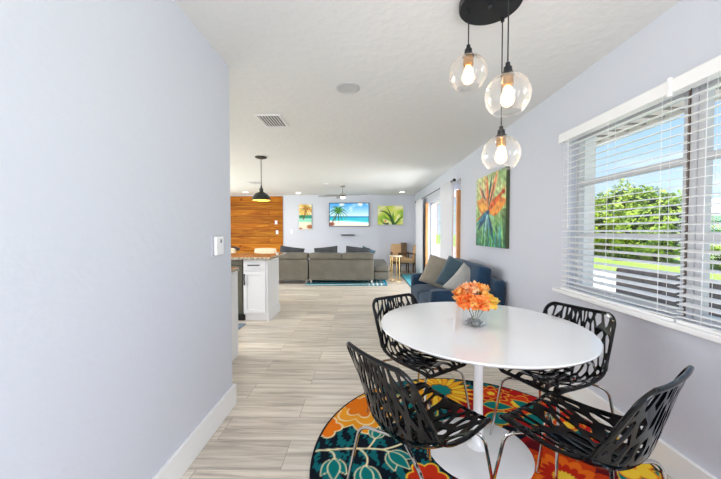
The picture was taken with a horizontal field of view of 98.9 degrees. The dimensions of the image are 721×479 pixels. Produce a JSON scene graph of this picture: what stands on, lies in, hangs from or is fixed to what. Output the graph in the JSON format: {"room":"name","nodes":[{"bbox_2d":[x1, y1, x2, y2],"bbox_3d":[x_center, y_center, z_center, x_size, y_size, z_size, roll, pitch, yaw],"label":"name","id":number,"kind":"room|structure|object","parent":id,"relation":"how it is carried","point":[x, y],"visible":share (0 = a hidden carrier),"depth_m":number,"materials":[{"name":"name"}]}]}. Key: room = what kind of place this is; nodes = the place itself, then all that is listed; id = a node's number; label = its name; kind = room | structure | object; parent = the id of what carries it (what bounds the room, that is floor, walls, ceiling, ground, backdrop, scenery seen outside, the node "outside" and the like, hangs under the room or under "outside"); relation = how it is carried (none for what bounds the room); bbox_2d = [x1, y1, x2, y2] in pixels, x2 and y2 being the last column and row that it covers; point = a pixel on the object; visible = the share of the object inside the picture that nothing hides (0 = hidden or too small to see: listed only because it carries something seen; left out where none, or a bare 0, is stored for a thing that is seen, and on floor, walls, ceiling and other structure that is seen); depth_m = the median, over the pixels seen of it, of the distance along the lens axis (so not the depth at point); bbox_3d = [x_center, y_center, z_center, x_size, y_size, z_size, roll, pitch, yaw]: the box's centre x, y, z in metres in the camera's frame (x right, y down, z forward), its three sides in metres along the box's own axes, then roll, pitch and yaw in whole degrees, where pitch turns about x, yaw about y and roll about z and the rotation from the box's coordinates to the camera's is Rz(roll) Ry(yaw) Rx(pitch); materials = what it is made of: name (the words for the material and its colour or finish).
{"room":"dining room","nodes":[
{"label":"dining room","id":0,"kind":"room"},
{"bbox_2d":[0,0,231,478],"bbox_3d":[-3.080,0.043,0.301,4.232,2.440,3.910,0,2,1],"label":"wall","id":1,"kind":"structure","parent":0,"point":[116,307],"depth_m":1.16,"materials":[{"name":"white paint"}]},
{"bbox_2d":[152,383,236,478],"bbox_3d":[-1.013,1.187,0.312,0.142,0.152,3.932,0,2,1],"label":"baseboard","id":2,"kind":"structure","parent":1,"relation":"attached to","point":[175,467],"depth_m":1.74,"materials":[{"name":"white wood"}]},
{"bbox_2d":[211,235,223,256],"bbox_3d":[-0.925,0.041,2.000,0.028,0.132,0.120,0,2,1],"label":"thermostat","id":3,"kind":"object","parent":1,"relation":"attached to","point":[217,242],"visible":1,"depth_m":1.97,"materials":[{"name":"grey plastic"}]},
{"bbox_2d":[230,195,414,265],"bbox_3d":[-1.653,-0.214,10.083,7.201,2.440,0.200,0,2,1],"label":"wall","id":4,"kind":"structure","parent":0,"point":[379,238],"depth_m":9.96,"materials":[{"name":"white paint"}]},
{"bbox_2d":[230,196,282,252],"bbox_3d":[-3.784,-0.194,10.001,2.543,2.405,0.024,0,2,1],"label":"wood paneling","id":5,"kind":"structure","parent":4,"relation":"attached to","point":[253,226],"depth_m":9.97,"materials":[{"name":"brown wood"}]},
{"bbox_2d":[299,204,311,228],"bbox_3d":[-1.776,-0.731,9.952,0.405,0.800,0.035,0,2,1],"label":"wall picture","id":6,"kind":"object","parent":4,"relation":"attached to","point":[305,210],"visible":1,"depth_m":9.94,"materials":[{"name":"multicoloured paper"}]},
{"bbox_2d":[329,203,368,225],"bbox_3d":[-0.366,-0.800,9.921,1.290,0.755,0.056,0,2,1],"label":"television","id":7,"kind":"object","parent":4,"relation":"attached to","point":[340,214],"visible":1,"depth_m":9.89,"materials":[{"name":"black"}]},
{"bbox_2d":[378,206,402,224],"bbox_3d":[0.961,-0.780,9.911,0.815,0.605,0.035,0,2,1],"label":"wall picture","id":8,"kind":"object","parent":4,"relation":"attached to","point":[387,215],"visible":1,"depth_m":9.89,"materials":[{"name":"green fabric"}]},
{"bbox_2d":[389,266,412,270],"bbox_3d":[-0.380,0.933,9.983,4.211,0.152,0.022,0,2,1],"label":"baseboard","id":9,"kind":"structure","parent":4,"relation":"attached to","point":[403,268],"depth_m":9.95,"materials":[{"name":"white wood"}]},
{"bbox_2d":[181,271,671,478],"bbox_3d":[-1.739,1.222,4.189,7.201,0.120,12.060,0,2,1],"label":"floor","id":10,"kind":"structure","parent":0,"point":[293,371],"depth_m":2.70,"materials":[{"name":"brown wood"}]},
{"bbox_2d":[231,271,237,360],"bbox_3d":[-1.909,0.763,2.711,1.305,0.875,0.897,0,2,1],"label":"base cabinet","id":11,"kind":"object","parent":10,"relation":"on","point":[234,276],"visible":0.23,"depth_m":3.06,"materials":[{"name":"white wood"}]},
{"bbox_2d":[231,267,238,272],"bbox_3d":[-1.903,0.307,2.678,1.358,0.036,0.857,0,2,1],"label":"countertop","id":12,"kind":"structure","parent":11,"relation":"on","point":[233,269],"depth_m":3.01,"materials":[{"name":"beige stone"}]},
{"bbox_2d":[231,260,244,319],"bbox_3d":[-1.953,0.715,4.595,0.602,0.872,0.609,0,2,1],"label":"dishwasher","id":13,"kind":"object","parent":10,"relation":"on","point":[234,263],"visible":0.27,"depth_m":4.33,"materials":[{"name":"grey metal"}]},
{"bbox_2d":[238,323,245,329],"bbox_3d":[-2.108,1.163,3.953,1.070,0.010,0.580,0,2,1],"label":"kitchen mat","id":14,"kind":"object","parent":10,"relation":"on","point":[240,325],"visible":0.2,"depth_m":4.13,"materials":[{"name":"fabric"}]},
{"bbox_2d":[243,257,279,321],"bbox_3d":[-1.466,0.713,4.600,0.356,0.875,0.625,0,2,1],"label":"base cabinet","id":15,"kind":"object","parent":10,"relation":"on","point":[260,277],"visible":0.98,"depth_m":4.33,"materials":[{"name":"white wood"}]},
{"bbox_2d":[254,248,275,252],"bbox_3d":[-1.760,0.645,5.549,0.420,0.964,0.408,0,2,1],"label":"bar stool","id":16,"kind":"object","parent":10,"relation":"on","point":[257,250],"visible":0.16,"depth_m":5.67,"materials":[{"name":"beige leather"}]},
{"bbox_2d":[304,279,387,285],"bbox_3d":[-0.327,1.053,8.166,1.950,0.006,1.900,0,2,1],"label":"area rug","id":17,"kind":"object","parent":10,"relation":"on","point":[376,282],"visible":0.41,"depth_m":7.49,"materials":[{"name":"blue carpet"}]},
{"bbox_2d":[276,252,388,283],"bbox_3d":[-0.784,0.666,8.412,3.020,0.752,2.102,0,2,1],"label":"sectional sofa","id":18,"kind":"object","parent":17,"relation":"on","point":[293,265],"visible":0.88,"depth_m":7.39,"materials":[{"name":"grey fabric"}]},
{"bbox_2d":[280,245,304,251],"bbox_3d":[-1.748,0.392,7.779,0.663,0.485,0.238,0,2,-5],"label":"throw pillow","id":19,"kind":"object","parent":18,"relation":"on","point":[282,248],"visible":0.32,"depth_m":7.75,"materials":[{"name":"grey fabric"}]},
{"bbox_2d":[314,246,337,251],"bbox_3d":[-0.868,0.392,7.766,0.654,0.470,0.238,0,2,6],"label":"throw pillow","id":20,"kind":"object","parent":18,"relation":"on","point":[332,248],"visible":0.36,"depth_m":7.73,"materials":[{"name":"grey fabric"}]},
{"bbox_2d":[346,246,369,251],"bbox_3d":[-0.078,0.392,7.755,0.655,0.470,0.238,0,2,-4],"label":"throw pillow","id":21,"kind":"object","parent":18,"relation":"on","point":[348,248],"visible":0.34,"depth_m":7.72,"materials":[{"name":"grey fabric"}]},
{"bbox_2d":[374,259,388,270],"bbox_3d":[0.525,0.689,8.469,0.395,0.160,1.950,0,2,1],"label":"cushion","id":22,"kind":"object","parent":18,"relation":"on","point":[379,264],"depth_m":7.63,"materials":[{"name":"grey fabric"}]},
{"bbox_2d":[389,255,401,281],"bbox_3d":[0.905,0.737,7.960,0.340,0.650,0.340,0,2,1],"label":"side table","id":23,"kind":"object","parent":10,"relation":"on","point":[390,256],"visible":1,"depth_m":7.95,"materials":[{"name":"gold metal"}]},
{"bbox_2d":[390,244,408,272],"bbox_3d":[1.220,0.580,9.695,0.536,0.873,0.570,0,2,1],"label":"armchair","id":24,"kind":"object","parent":10,"relation":"on","point":[395,248],"visible":0.62,"depth_m":9.84,"materials":[{"name":"brown wood"}]},
{"bbox_2d":[401,243,406,255],"bbox_3d":[1.383,0.305,9.881,0.180,0.413,0.157,0,2,1],"label":"throw blanket","id":25,"kind":"object","parent":24,"relation":"on","point":[403,245],"visible":0.94,"depth_m":9.80,"materials":[{"name":"brown fabric"}]},
{"bbox_2d":[401,274,411,286],"bbox_3d":[1.344,1.073,7.362,0.405,0.008,3.500,0,2,1],"label":"area rug","id":26,"kind":"object","parent":10,"relation":"on","point":[407,277],"visible":0.21,"depth_m":8.28,"materials":[{"name":"blue carpet"}]},
{"bbox_2d":[398,245,415,274],"bbox_3d":[1.416,0.593,9.199,0.570,0.873,0.416,0,2,1],"label":"armchair","id":27,"kind":"object","parent":10,"relation":"on","point":[413,259],"visible":0.78,"depth_m":9.04,"materials":[{"name":"brown wood"}]},
{"bbox_2d":[411,258,504,305],"bbox_3d":[1.209,0.724,4.228,0.855,0.873,1.562,0,2,1],"label":"loveseat","id":28,"kind":"object","parent":10,"relation":"on","point":[423,292],"visible":0.35,"depth_m":3.60,"materials":[{"name":"blue fabric"}]},
{"bbox_2d":[419,292,428,302],"bbox_3d":[1.129,0.803,3.925,0.705,0.210,0.647,0,2,1],"label":"seat cushion","id":29,"kind":"object","parent":28,"relation":"on","point":[423,296],"depth_m":3.95,"materials":[{"name":"blue fabric"}]},
{"bbox_2d":[412,284,444,300],"bbox_3d":[1.138,0.787,4.538,0.705,0.210,0.647,0,2,1],"label":"seat cushion","id":30,"kind":"object","parent":28,"relation":"on","point":[417,289],"depth_m":4.44,"materials":[{"name":"blue fabric"}]},
{"bbox_2d":[419,254,445,287],"bbox_3d":[1.155,0.488,4.518,0.560,0.523,0.256,1,2,28],"label":"throw pillow","id":31,"kind":"object","parent":28,"relation":"on","point":[434,266],"visible":0.43,"depth_m":4.50,"materials":[{"name":"beige fabric"}]},
{"bbox_2d":[435,255,464,285],"bbox_3d":[1.290,0.483,4.136,0.544,0.514,0.264,1,2,34],"label":"throw pillow","id":32,"kind":"object","parent":28,"relation":"on","point":[452,265],"visible":0.46,"depth_m":4.13,"materials":[{"name":"teal fabric"}]},
{"bbox_2d":[443,263,469,288],"bbox_3d":[1.315,0.572,3.798,0.559,0.547,0.276,1,2,23],"label":"throw pillow","id":33,"kind":"object","parent":28,"relation":"on","point":[462,275],"visible":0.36,"depth_m":3.78,"materials":[{"name":"grey fabric"}]},
{"bbox_2d":[465,261,491,285],"bbox_3d":[1.433,0.519,3.913,0.253,0.446,0.637,0,2,1],"label":"cushion","id":34,"kind":"object","parent":28,"relation":"on","point":[480,273],"depth_m":3.62,"materials":[{"name":"blue fabric"}]},
{"bbox_2d":[309,378,667,478],"bbox_3d":[0.655,1.220,1.723,1.856,0.011,1.856,0,2,1],"label":"round rug","id":35,"kind":"object","parent":10,"relation":"on","point":[377,455],"visible":0.36,"depth_m":1.79,"materials":[{"name":"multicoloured fabric"}]},
{"bbox_2d":[366,293,472,458],"bbox_3d":[0.389,0.812,2.052,0.490,0.791,0.585,-1,2,-33],"label":"dining chair","id":36,"kind":"object","parent":35,"relation":"on","point":[415,361],"visible":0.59,"depth_m":2.07,"materials":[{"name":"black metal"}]},
{"bbox_2d":[346,341,493,478],"bbox_3d":[0.265,0.830,1.357,0.585,0.791,0.490,-1,2,-35],"label":"dining chair","id":37,"kind":"object","parent":35,"relation":"on","point":[424,427],"visible":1,"depth_m":1.22,"materials":[{"name":"black plastic"}]},
{"bbox_2d":[381,302,603,478],"bbox_3d":[0.679,0.849,1.779,1.126,0.728,1.126,0,2,1],"label":"dining table","id":38,"kind":"object","parent":35,"relation":"on","point":[509,337],"visible":0.79,"depth_m":1.63,"materials":[{"name":"white plastic"}]},
{"bbox_2d":[465,317,484,325],"bbox_3d":[0.647,0.439,1.748,0.096,0.092,0.096,-1,2,-28],"label":"vase","id":39,"kind":"object","parent":38,"relation":"on","point":[469,320],"visible":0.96,"depth_m":1.73,"materials":[{"name":"clear glass"}]},
{"bbox_2d":[452,287,472,316],"bbox_3d":[0.588,0.352,1.781,0.113,0.184,0.117,0,2,1],"label":"flower","id":40,"kind":"object","parent":39,"relation":"in","point":[457,291],"visible":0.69,"depth_m":1.76,"materials":[{"name":"orange plant"}]},
{"bbox_2d":[455,292,476,319],"bbox_3d":[0.589,0.374,1.715,0.133,0.175,0.120,1,2,36],"label":"flower","id":41,"kind":"object","parent":39,"relation":"on","point":[463,301],"visible":0.96,"depth_m":1.68,"materials":[{"name":"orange plant"}]},
{"bbox_2d":[458,280,479,316],"bbox_3d":[0.628,0.340,1.776,0.132,0.206,0.129,0,2,1],"label":"flower","id":42,"kind":"object","parent":39,"relation":"on","point":[471,287],"visible":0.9,"depth_m":1.74,"materials":[{"name":"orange plant"}]},
{"bbox_2d":[470,294,491,319],"bbox_3d":[0.654,0.381,1.684,0.124,0.163,0.125,0,2,1],"label":"flower","id":43,"kind":"object","parent":39,"relation":"on","point":[482,303],"visible":0.92,"depth_m":1.65,"materials":[{"name":"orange plant"}]},
{"bbox_2d":[475,282,490,315],"bbox_3d":[0.687,0.342,1.780,0.130,0.202,0.125,0,2,1],"label":"flower","id":44,"kind":"object","parent":39,"relation":"in","point":[483,288],"visible":0.6,"depth_m":1.75,"materials":[{"name":"orange plant"}]},
{"bbox_2d":[477,292,499,318],"bbox_3d":[0.712,0.376,1.730,0.124,0.169,0.138,0,2,1],"label":"flower","id":45,"kind":"object","parent":39,"relation":"on","point":[493,300],"visible":0.41,"depth_m":1.69,"materials":[{"name":"yellow plant"}]},
{"bbox_2d":[489,301,618,478],"bbox_3d":[1.133,0.818,1.824,0.585,0.791,0.490,-1,2,-27],"label":"dining chair","id":46,"kind":"object","parent":35,"relation":"on","point":[554,378],"visible":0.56,"depth_m":1.77,"materials":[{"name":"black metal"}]},
{"bbox_2d":[493,365,693,478],"bbox_3d":[0.891,0.833,1.253,0.490,0.791,0.585,-1,2,-30],"label":"dining chair","id":47,"kind":"object","parent":35,"relation":"on","point":[607,455],"visible":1,"depth_m":1.17,"materials":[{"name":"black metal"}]},
{"bbox_3d":[-2.849,0.713,4.610,1.170,0.875,0.605,0,2,1],"label":"cabinet","id":48,"kind":"object","parent":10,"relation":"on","visible":0},
{"bbox_2d":[231,253,286,259],"bbox_3d":[-2.364,0.252,4.748,2.235,0.036,0.910,0,2,1],"label":"countertop","id":49,"kind":"structure","parent":48,"relation":"on","point":[234,256],"depth_m":4.53,"materials":[{"name":"beige stone"}]},
{"bbox_2d":[174,0,680,194],"bbox_3d":[-1.739,-1.368,4.121,7.201,0.180,12.060,0,2,1],"label":"ceiling","id":50,"kind":"structure","parent":0,"point":[406,125],"depth_m":2.33,"materials":[{"name":"white paint"}]},
{"bbox_2d":[247,181,262,183],"bbox_3d":[-2.513,-1.358,7.354,0.260,0.010,0.350,0,2,1],"label":"ceiling vent","id":51,"kind":"object","parent":50,"relation":"in","point":[251,182],"visible":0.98,"depth_m":7.31,"materials":[{"name":"grey metal"}]},
{"bbox_2d":[252,156,270,200],"bbox_3d":[-1.563,-0.956,4.855,0.300,0.681,0.300,0,2,1],"label":"pendant light","id":52,"kind":"object","parent":50,"relation":"hanging from","point":[259,196],"visible":1,"depth_m":4.79,"materials":[{"name":"black metal"}]},
{"bbox_2d":[255,114,288,126],"bbox_3d":[-0.927,-1.250,3.257,0.260,0.010,0.350,0,2,1],"label":"ceiling vent","id":53,"kind":"object","parent":50,"relation":"in","point":[268,120],"visible":1,"depth_m":3.22,"materials":[{"name":"grey metal"}]},
{"bbox_2d":[318,185,367,198],"bbox_3d":[-0.445,-1.212,7.914,1.230,0.330,0.674,1,2,44],"label":"ceiling fan","id":54,"kind":"object","parent":50,"relation":"hanging from","point":[342,195],"visible":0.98,"depth_m":7.91,"materials":[{"name":"grey metal"}]},
{"bbox_2d":[336,82,359,93],"bbox_3d":[-0.101,-1.230,2.512,0.196,0.010,0.196,0,2,1],"label":"recessed light","id":55,"kind":"object","parent":50,"relation":"in","point":[345,87],"visible":1,"depth_m":2.50,"materials":[{"name":"grey plastic"}]},
{"bbox_2d":[449,0,531,169],"bbox_3d":[0.660,-0.796,1.538,0.392,0.828,0.442,0,2,1],"label":"pendant light","id":56,"kind":"object","parent":50,"relation":"hanging from","point":[473,12],"visible":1,"depth_m":1.58,"materials":[{"name":"black metal"}]},
{"bbox_2d":[415,0,720,478],"bbox_3d":[1.761,-0.057,4.105,0.200,2.440,12.060,0,2,1],"label":"wall","id":57,"kind":"structure","parent":0,"point":[645,355],"depth_m":2.10,"materials":[{"name":"white paint"}]},
{"bbox_2d":[415,178,460,202],"bbox_3d":[1.630,-1.026,7.043,0.148,0.100,3.916,0,2,1],"label":"curtain rod","id":58,"kind":"object","parent":57,"relation":"attached to","point":[454,179],"visible":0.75,"depth_m":5.19,"materials":[{"name":"black metal"}]},
{"bbox_2d":[416,198,422,272],"bbox_3d":[1.610,-0.033,8.443,0.064,2.125,0.833,0,2,1],"label":"curtain","id":59,"kind":"object","parent":58,"relation":"hanging from","point":[419,203],"visible":0.9,"depth_m":8.28,"materials":[{"name":"white fabric"}]},
{"bbox_2d":[440,180,453,258],"bbox_3d":[1.563,0.041,5.605,0.073,2.125,0.713,0,2,1],"label":"curtain","id":60,"kind":"object","parent":58,"relation":"hanging from","point":[447,189],"visible":0.7,"depth_m":5.48,"materials":[{"name":"white fabric"}]},
{"bbox_2d":[425,190,460,266],"bbox_3d":[1.728,0.099,6.545,0.175,2.000,2.730,0,2,1],"label":"door","id":61,"kind":"structure","parent":57,"relation":"in","point":[457,194],"depth_m":5.79,"materials":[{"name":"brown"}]},
{"bbox_2d":[476,166,509,248],"bbox_3d":[1.636,-0.365,3.868,0.040,0.910,0.910,0,2,1],"label":"wall picture","id":62,"kind":"object","parent":57,"relation":"attached to","point":[493,189],"visible":1,"depth_m":3.74,"materials":[{"name":"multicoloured fabric"}]},
{"bbox_2d":[414,266,717,478],"bbox_3d":[1.650,1.087,4.136,0.022,0.152,11.660,0,2,1],"label":"baseboard","id":63,"kind":"structure","parent":57,"relation":"attached to","point":[675,464],"depth_m":1.62,"materials":[{"name":"white"}]},
{"bbox_2d":[436,86,720,204],"bbox_3d":[2.328,-1.203,3.936,0.939,0.180,20.000,0,2,1],"label":"roof overhang","id":64,"kind":"object","parent":57,"relation":"attached to","point":[680,104],"visible":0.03,"depth_m":2.90,"materials":[{"name":"beige"}]},
{"bbox_2d":[552,77,720,343],"bbox_3d":[1.679,-0.166,1.414,0.285,1.221,2.145,0,2,1],"label":"window","id":65,"kind":"structure","parent":57,"relation":"in","point":[710,151],"depth_m":1.58,"materials":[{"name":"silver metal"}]},
{"bbox_2d":[561,88,690,321],"bbox_3d":[1.591,-0.192,1.969,0.067,1.186,0.888,0,2,1],"label":"window blind","id":66,"kind":"object","parent":65,"relation":"attached to","point":[668,317],"visible":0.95,"depth_m":1.83,"materials":[{"name":"white plastic"}]},
{"bbox_2d":[676,72,720,335],"bbox_3d":[1.582,-0.166,0.962,0.057,1.186,1.098,0,2,1],"label":"window blind","id":67,"kind":"object","parent":65,"relation":"attached to","point":[701,298],"visible":0.96,"depth_m":1.42,"materials":[{"name":"white plastic"}]},
{"bbox_2d":[559,55,720,143],"bbox_3d":[1.580,-0.759,1.408,0.084,0.095,2.040,0,2,1],"label":"blind valance","id":68,"kind":"object","parent":57,"relation":"attached to","point":[711,67],"visible":0.95,"depth_m":1.64,"materials":[{"name":"white wood"}]},
{"label":"outside","id":69,"kind":"structure","parent":0,"visible":0},
{"bbox_2d":[436,235,720,279],"bbox_3d":[49.375,0.338,39.311,82.400,0.120,160.000,0,2,1],"label":"lawn","id":70,"kind":"structure","parent":69,"point":[633,264],"depth_m":11.86,"materials":[{"name":"green plant"}]},
{"bbox_2d":[594,199,606,254],"bbox_3d":[12.890,-0.733,17.634,2.962,3.742,4.084,0,2,1],"label":"shrub","id":71,"kind":"object","parent":70,"relation":"on","point":[595,199],"visible":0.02,"depth_m":16.99,"materials":[{"name":"green plant"}]},
{"bbox_2d":[594,179,671,259],"bbox_3d":[12.922,-0.846,15.142,3.757,4.308,4.330,0,2,1],"label":"shrub","id":72,"kind":"object","parent":70,"relation":"on","point":[631,197],"visible":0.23,"depth_m":14.84,"materials":[{"name":"green plant"}]},
{"bbox_2d":[605,186,720,262],"bbox_3d":[12.857,-0.474,13.333,3.536,3.702,3.537,-1,2,-25],"label":"shrub","id":73,"kind":"object","parent":70,"relation":"on","point":[655,202],"visible":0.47,"depth_m":12.75,"materials":[{"name":"green plant"}]},
{"bbox_2d":[679,231,720,267],"bbox_3d":[12.987,0.325,9.781,3.442,1.878,4.584,0,2,1],"label":"shrub","id":74,"kind":"object","parent":70,"relation":"on","point":[717,247],"visible":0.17,"depth_m":10.12,"materials":[{"name":"green plant"}]},
{"bbox_2d":[711,198,720,231],"bbox_3d":[20.241,-0.723,16.495,3.600,3.200,3.200,0,2,1],"label":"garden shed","id":75,"kind":"object","parent":70,"relation":"on","point":[717,200],"visible":0.02,"depth_m":16.40,"materials":[{"name":"white"}]},
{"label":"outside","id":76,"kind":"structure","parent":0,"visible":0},
{"bbox_2d":[436,244,615,291],"bbox_3d":[5.048,0.722,23.957,5.799,0.120,72.000,0,2,1],"label":"patio","id":77,"kind":"structure","parent":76,"point":[437,245],"depth_m":8.46,"materials":[{"name":"concrete"}]},
{"bbox_2d":[616,268,720,317],"bbox_3d":[3.913,0.814,2.946,0.860,0.800,2.600,0,2,1],"label":"outdoor sofa","id":78,"kind":"object","parent":77,"relation":"on","point":[650,274],"visible":0.23,"depth_m":3.65,"materials":[{"name":"grey wicker"}]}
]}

